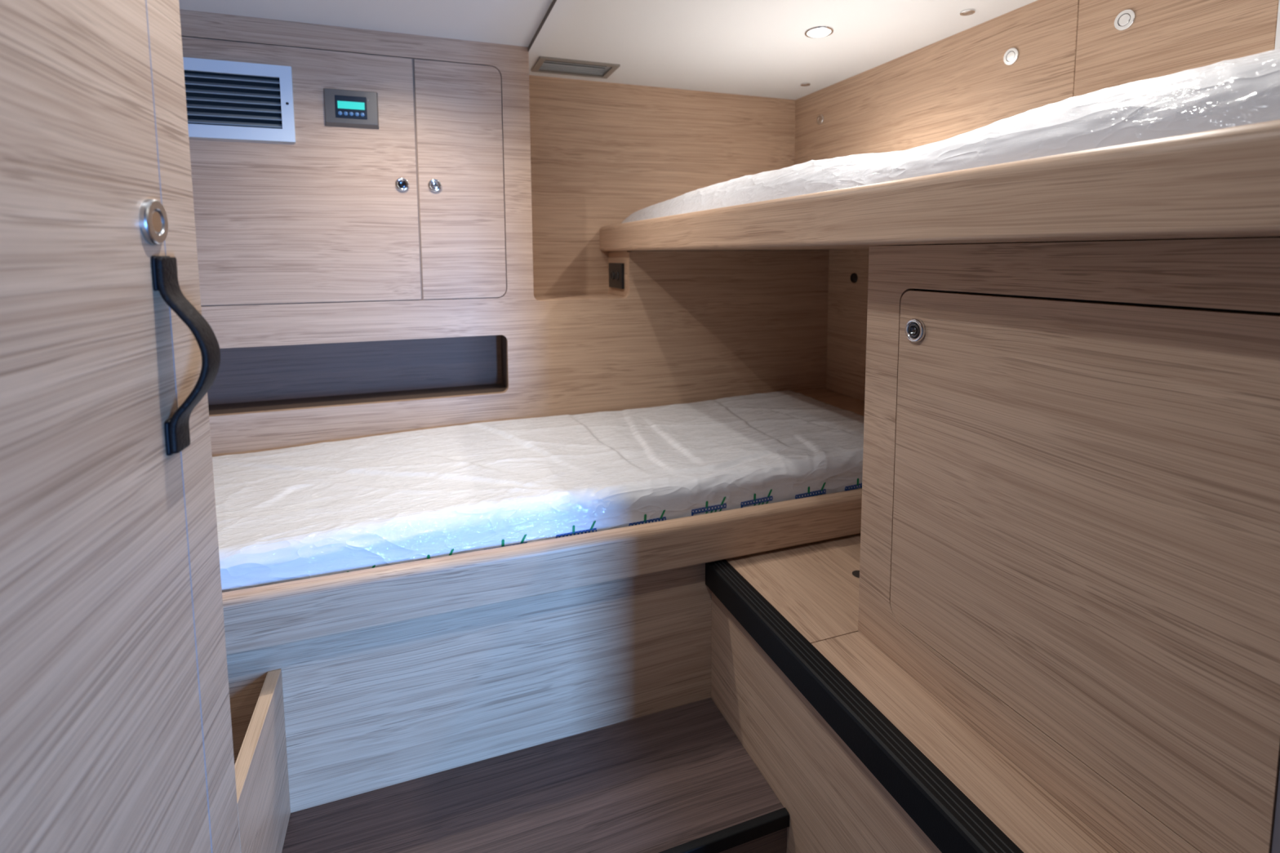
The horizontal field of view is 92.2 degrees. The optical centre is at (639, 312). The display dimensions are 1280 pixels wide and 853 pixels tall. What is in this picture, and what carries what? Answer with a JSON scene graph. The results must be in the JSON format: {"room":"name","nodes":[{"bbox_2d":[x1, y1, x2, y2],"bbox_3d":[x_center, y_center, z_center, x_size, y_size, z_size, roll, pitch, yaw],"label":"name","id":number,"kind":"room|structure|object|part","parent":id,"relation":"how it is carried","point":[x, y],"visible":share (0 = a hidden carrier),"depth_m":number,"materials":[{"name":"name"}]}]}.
{"room":"boat cabin","nodes":[
{"label":"boat cabin","id":0,"kind":"room"},
{"bbox_2d":[179,8,829,457],"bbox_3d":[-0.336,0.024,1.813,2.112,1.584,0.020,-2,6,-20],"label":"wall","id":1,"kind":"structure","parent":0,"point":[689,326],"depth_m":1.82,"materials":[{"name":"brown wood"}]},
{"bbox_2d":[181,35,506,306],"bbox_3d":[-0.856,-0.357,1.681,0.974,0.672,0.207,-2,6,-20],"label":"locker","id":2,"kind":"object","parent":1,"relation":"attached to","point":[411,207],"visible":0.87,"depth_m":1.62,"materials":[{"name":"brown wood"}]},
{"bbox_2d":[182,57,295,142],"bbox_3d":[-1.056,-0.519,1.500,0.379,0.185,0.035,-2,6,-20],"label":"vent grille","id":3,"kind":"object","parent":2,"relation":"attached to","point":[225,99],"visible":0.51,"depth_m":1.52,"materials":[{"name":"white metal"}]},
{"bbox_2d":[323,88,378,128],"bbox_3d":[-0.746,-0.528,1.593,0.128,0.094,0.017,-2,6,-20],"label":"control panel","id":4,"kind":"object","parent":2,"relation":"attached to","point":[343,108],"visible":1,"depth_m":1.59,"materials":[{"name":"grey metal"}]},
{"bbox_3d":[-0.639,-0.345,1.655,0.036,0.036,0.007,-2,6,-20],"label":"push knob","id":5,"kind":"part","parent":2,"relation":"part of","materials":[{"name":"silver metal"}]},
{"bbox_3d":[-0.560,-0.348,1.683,0.036,0.036,0.007,-2,6,-20],"label":"push knob","id":6,"kind":"part","parent":2,"relation":"part of","materials":[{"name":"silver metal"}]},
{"bbox_3d":[-0.494,-0.362,1.713,0.226,0.642,0.006,-2,6,-20],"label":"door","id":7,"kind":"part","parent":2,"relation":"part of","materials":[{"name":"brown wood"}]},
{"bbox_2d":[207,334,507,414],"bbox_3d":[-0.852,0.159,1.724,0.950,0.192,0.140,-2,6,-20],"label":"niche","id":8,"kind":"object","parent":1,"relation":"attached to","point":[262,378],"visible":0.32,"depth_m":1.79,"materials":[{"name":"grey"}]},
{"bbox_2d":[222,389,874,813],"bbox_3d":[-0.214,0.593,1.533,2.111,0.511,0.686,-2,6,-20],"label":"lower berth","id":9,"kind":"object","parent":1,"relation":"attached to","point":[397,673],"visible":0.23,"depth_m":1.17,"materials":[{"name":"brown wood"}]},
{"bbox_2d":[212,390,864,592],"bbox_3d":[-0.272,0.386,1.512,1.963,0.129,0.650,-2,6,-20],"label":"mattress","id":10,"kind":"object","parent":9,"relation":"on","point":[288,514],"visible":0.76,"depth_m":1.35,"materials":[{"name":"white"}]},
{"bbox_3d":[-0.104,0.486,1.216,2.109,0.095,0.035,-2,6,-20],"label":"rail","id":11,"kind":"part","parent":9,"relation":"part of","materials":[{"name":"brown wood"}]},
{"bbox_3d":[-0.108,0.693,1.250,2.111,0.363,0.016,-2,6,-20],"label":"panel","id":12,"kind":"part","parent":9,"relation":"part of","materials":[{"name":"brown wood"}]},
{"bbox_2d":[281,697,784,852],"bbox_3d":[-0.421,0.892,0.990,1.332,0.020,0.290,-2,6,-20],"label":"floor","id":13,"kind":"structure","parent":0,"point":[660,781],"depth_m":1.10,"materials":[{"name":"brown wood"}]},
{"bbox_2d":[234,669,290,852],"bbox_3d":[-0.573,0.753,0.930,0.020,0.268,0.276,-2,6,-20],"label":"wall","id":14,"kind":"structure","parent":13,"relation":"on","point":[261,770],"depth_m":0.94,"materials":[{"name":"brown wood"}]},
{"bbox_2d":[658,807,789,852],"bbox_3d":[-0.364,0.903,0.849,1.322,0.024,0.014,-2,6,-20],"label":"strip","id":15,"kind":"object","parent":13,"relation":"attached to","point":[721,841],"visible":1,"depth_m":1.03,"materials":[{"name":"black rubber"}]},
{"bbox_2d":[720,827,786,852],"bbox_3d":[-0.372,0.994,0.866,1.332,0.162,0.018,-2,6,-20],"label":"riser","id":16,"kind":"structure","parent":13,"relation":"attached to","point":[776,842],"depth_m":1.06,"materials":[{"name":"brown wood"}]},
{"bbox_2d":[178,0,1036,99],"bbox_3d":[-0.065,-0.683,0.982,2.112,0.033,2.042,-2,6,-20],"label":"ceiling","id":17,"kind":"structure","parent":0,"point":[747,47],"depth_m":1.58,"materials":[{"name":"white paint"}]},
{"bbox_2d":[528,0,556,51],"bbox_3d":[-0.006,-0.664,0.886,0.001,0.012,1.819,-2,6,-20],"label":"seam","id":18,"kind":"structure","parent":17,"relation":"attached to","point":[553,2],"depth_m":1.54,"materials":[{"name":"grey"}]},
{"bbox_2d":[531,56,620,78],"bbox_3d":[-0.197,-0.760,1.881,0.243,0.029,0.143,-2,6,-20],"label":"ceiling vent","id":19,"kind":"object","parent":17,"relation":"in","point":[542,60],"visible":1,"depth_m":1.89,"materials":[{"name":"grey metal"}]},
{"bbox_2d":[800,82,810,86],"bbox_3d":[0.560,-0.771,2.079,0.033,0.004,0.033,-2,6,-20],"label":"ceiling fitting","id":20,"kind":"object","parent":17,"relation":"attached to","point":[803,84],"visible":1,"depth_m":2.07,"materials":[{"name":"silver metal"}]},
{"bbox_2d":[804,25,833,37],"bbox_3d":[0.462,-0.721,1.587,0.073,0.011,0.073,-2,6,-20],"label":"recessed light","id":21,"kind":"object","parent":17,"relation":"in","point":[821,31],"visible":1,"depth_m":1.57,"materials":[{"name":"silver metal"}]},
{"bbox_2d":[960,8,975,15],"bbox_3d":[0.779,-0.715,1.464,0.033,0.004,0.033,-2,6,-20],"label":"ceiling fitting","id":22,"kind":"object","parent":17,"relation":"attached to","point":[966,11],"visible":1,"depth_m":1.46,"materials":[{"name":"silver metal"}]},
{"bbox_2d":[528,75,795,296],"bbox_3d":[0.080,-0.419,2.160,1.062,0.736,0.020,-2,6,-20],"label":"wall","id":23,"kind":"structure","parent":0,"point":[602,153],"depth_m":2.09,"materials":[{"name":"brown wood"}]},
{"bbox_2d":[533,250,631,300],"bbox_3d":[-0.214,-0.393,1.937,0.329,0.722,0.201,-2,6,-20],"label":"lining","id":24,"kind":"object","parent":23,"relation":"attached to","point":[613,256],"visible":0.26,"depth_m":1.98,"materials":[{"name":"brown wood"}]},
{"bbox_2d":[608,262,624,288],"bbox_3d":[-0.078,-0.121,2.006,0.012,0.082,0.139,-2,6,-20],"label":"power socket","id":25,"kind":"object","parent":24,"relation":"attached to","point":[616,270],"visible":1,"depth_m":1.98,"materials":[{"name":"black plastic"}]},
{"bbox_2d":[610,271,613,279],"bbox_3d":[-0.091,-0.123,2.027,0.003,0.030,0.030,-2,6,-20],"label":"outlet","id":26,"kind":"object","parent":25,"relation":"attached to","point":[611,272],"depth_m":2.03,"materials":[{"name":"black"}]},
{"bbox_2d":[615,271,618,280],"bbox_3d":[-0.074,-0.118,1.981,0.003,0.030,0.030,-2,6,-20],"label":"outlet","id":27,"kind":"object","parent":25,"relation":"attached to","point":[616,272],"depth_m":1.98,"materials":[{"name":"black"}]},
{"bbox_2d":[794,0,1279,401],"bbox_3d":[0.827,0.117,1.741,0.020,1.732,1.406,-2,6,-20],"label":"wall","id":28,"kind":"structure","parent":0,"point":[961,82],"depth_m":1.52,"materials":[{"name":"brown wood"}]},
{"bbox_2d":[817,114,823,124],"bbox_3d":[0.633,-0.677,2.158,0.004,0.035,0.035,-2,6,-20],"label":"wall fitting","id":29,"kind":"object","parent":28,"relation":"attached to","point":[820,117],"visible":1,"depth_m":2.15,"materials":[{"name":"silver metal"}]},
{"bbox_2d":[850,272,857,283],"bbox_3d":[0.704,-0.114,2.023,0.004,0.033,0.033,-2,6,-20],"label":"wall fitting","id":30,"kind":"object","parent":28,"relation":"attached to","point":[854,277],"visible":1,"depth_m":2.02,"materials":[{"name":"grey metal"}]},
{"bbox_2d":[1003,47,1019,65],"bbox_3d":[0.884,-0.610,1.466,0.004,0.039,0.039,-2,6,-20],"label":"wall fitting","id":31,"kind":"object","parent":28,"relation":"attached to","point":[1011,56],"visible":1,"depth_m":1.46,"materials":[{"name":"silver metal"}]},
{"bbox_2d":[1114,8,1136,31],"bbox_3d":[0.970,-0.586,1.231,0.004,0.039,0.039,-2,6,-20],"label":"wall fitting","id":32,"kind":"object","parent":28,"relation":"attached to","point":[1123,19],"visible":1,"depth_m":1.23,"materials":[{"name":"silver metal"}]},
{"bbox_2d":[1274,0,1279,48],"bbox_3d":[1.162,0.202,0.815,0.022,1.732,0.568,-2,6,-20],"label":"panel","id":33,"kind":"object","parent":28,"relation":"attached to","point":[1277,31],"depth_m":1.01,"materials":[{"name":"white laminate"}]},
{"bbox_2d":[1271,770,1279,852],"bbox_3d":[0.469,0.248,0.365,1.632,1.732,0.241,-2,6,-20],"label":"wall","id":34,"kind":"structure","parent":0,"point":[1276,837],"depth_m":0.55,"materials":[{"name":"grey"}]},
{"bbox_2d":[0,0,240,852],"bbox_3d":[-0.308,0.348,0.295,0.065,1.515,0.600,-2,6,-16],"label":"door","id":35,"kind":"structure","parent":34,"relation":"in","point":[116,736],"depth_m":0.40,"materials":[{"name":"brown wood"}]},
{"bbox_3d":[-0.355,0.033,0.488,0.031,0.153,0.027,-2,6,-16],"label":"strap handle","id":36,"kind":"part","parent":35,"relation":"part of","materials":[{"name":"black leather"}]},
{"bbox_3d":[0.243,1.133,0.322,2.112,0.020,1.442,-2,6,-20],"label":"floor","id":37,"kind":"structure","parent":0,"visible":0},
{"bbox_2d":[705,533,1119,852],"bbox_3d":[0.696,0.809,0.971,0.793,0.499,1.072,-2,6,-20],"label":"step","id":38,"kind":"structure","parent":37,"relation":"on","point":[860,757],"depth_m":0.95,"materials":[{"name":"brown wood"}]},
{"bbox_3d":[0.347,0.833,0.846,0.018,0.478,1.072,-2,6,-20],"label":"panel","id":39,"kind":"part","parent":38,"relation":"part of","materials":[{"name":"brown wood"}]},
{"bbox_2d":[857,237,1279,852],"bbox_3d":[0.772,0.234,0.893,0.659,0.665,0.543,-2,6,-20],"label":"base cabinet","id":40,"kind":"object","parent":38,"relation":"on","point":[1070,531],"visible":1,"depth_m":0.69,"materials":[{"name":"brown wood"}]},
{"bbox_2d":[600,119,1279,251],"bbox_3d":[0.556,-0.180,1.300,0.764,0.085,1.954,-2,6,-20],"label":"bunk","id":41,"kind":"object","parent":40,"relation":"on","point":[1223,183],"visible":0.99,"depth_m":0.62,"materials":[{"name":"brown wood"}]},
{"bbox_2d":[621,48,1279,223],"bbox_3d":[0.573,-0.234,1.302,0.712,0.154,1.939,-2,6,-20],"label":"mattress","id":42,"kind":"object","parent":41,"relation":"on","point":[1246,90],"visible":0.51,"depth_m":0.66,"materials":[{"name":"white"}]},
{"bbox_3d":[0.573,-0.148,1.309,0.728,0.018,1.954,-2,6,-20],"label":"board","id":43,"kind":"part","parent":41,"relation":"part of","materials":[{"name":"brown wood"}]}
]}

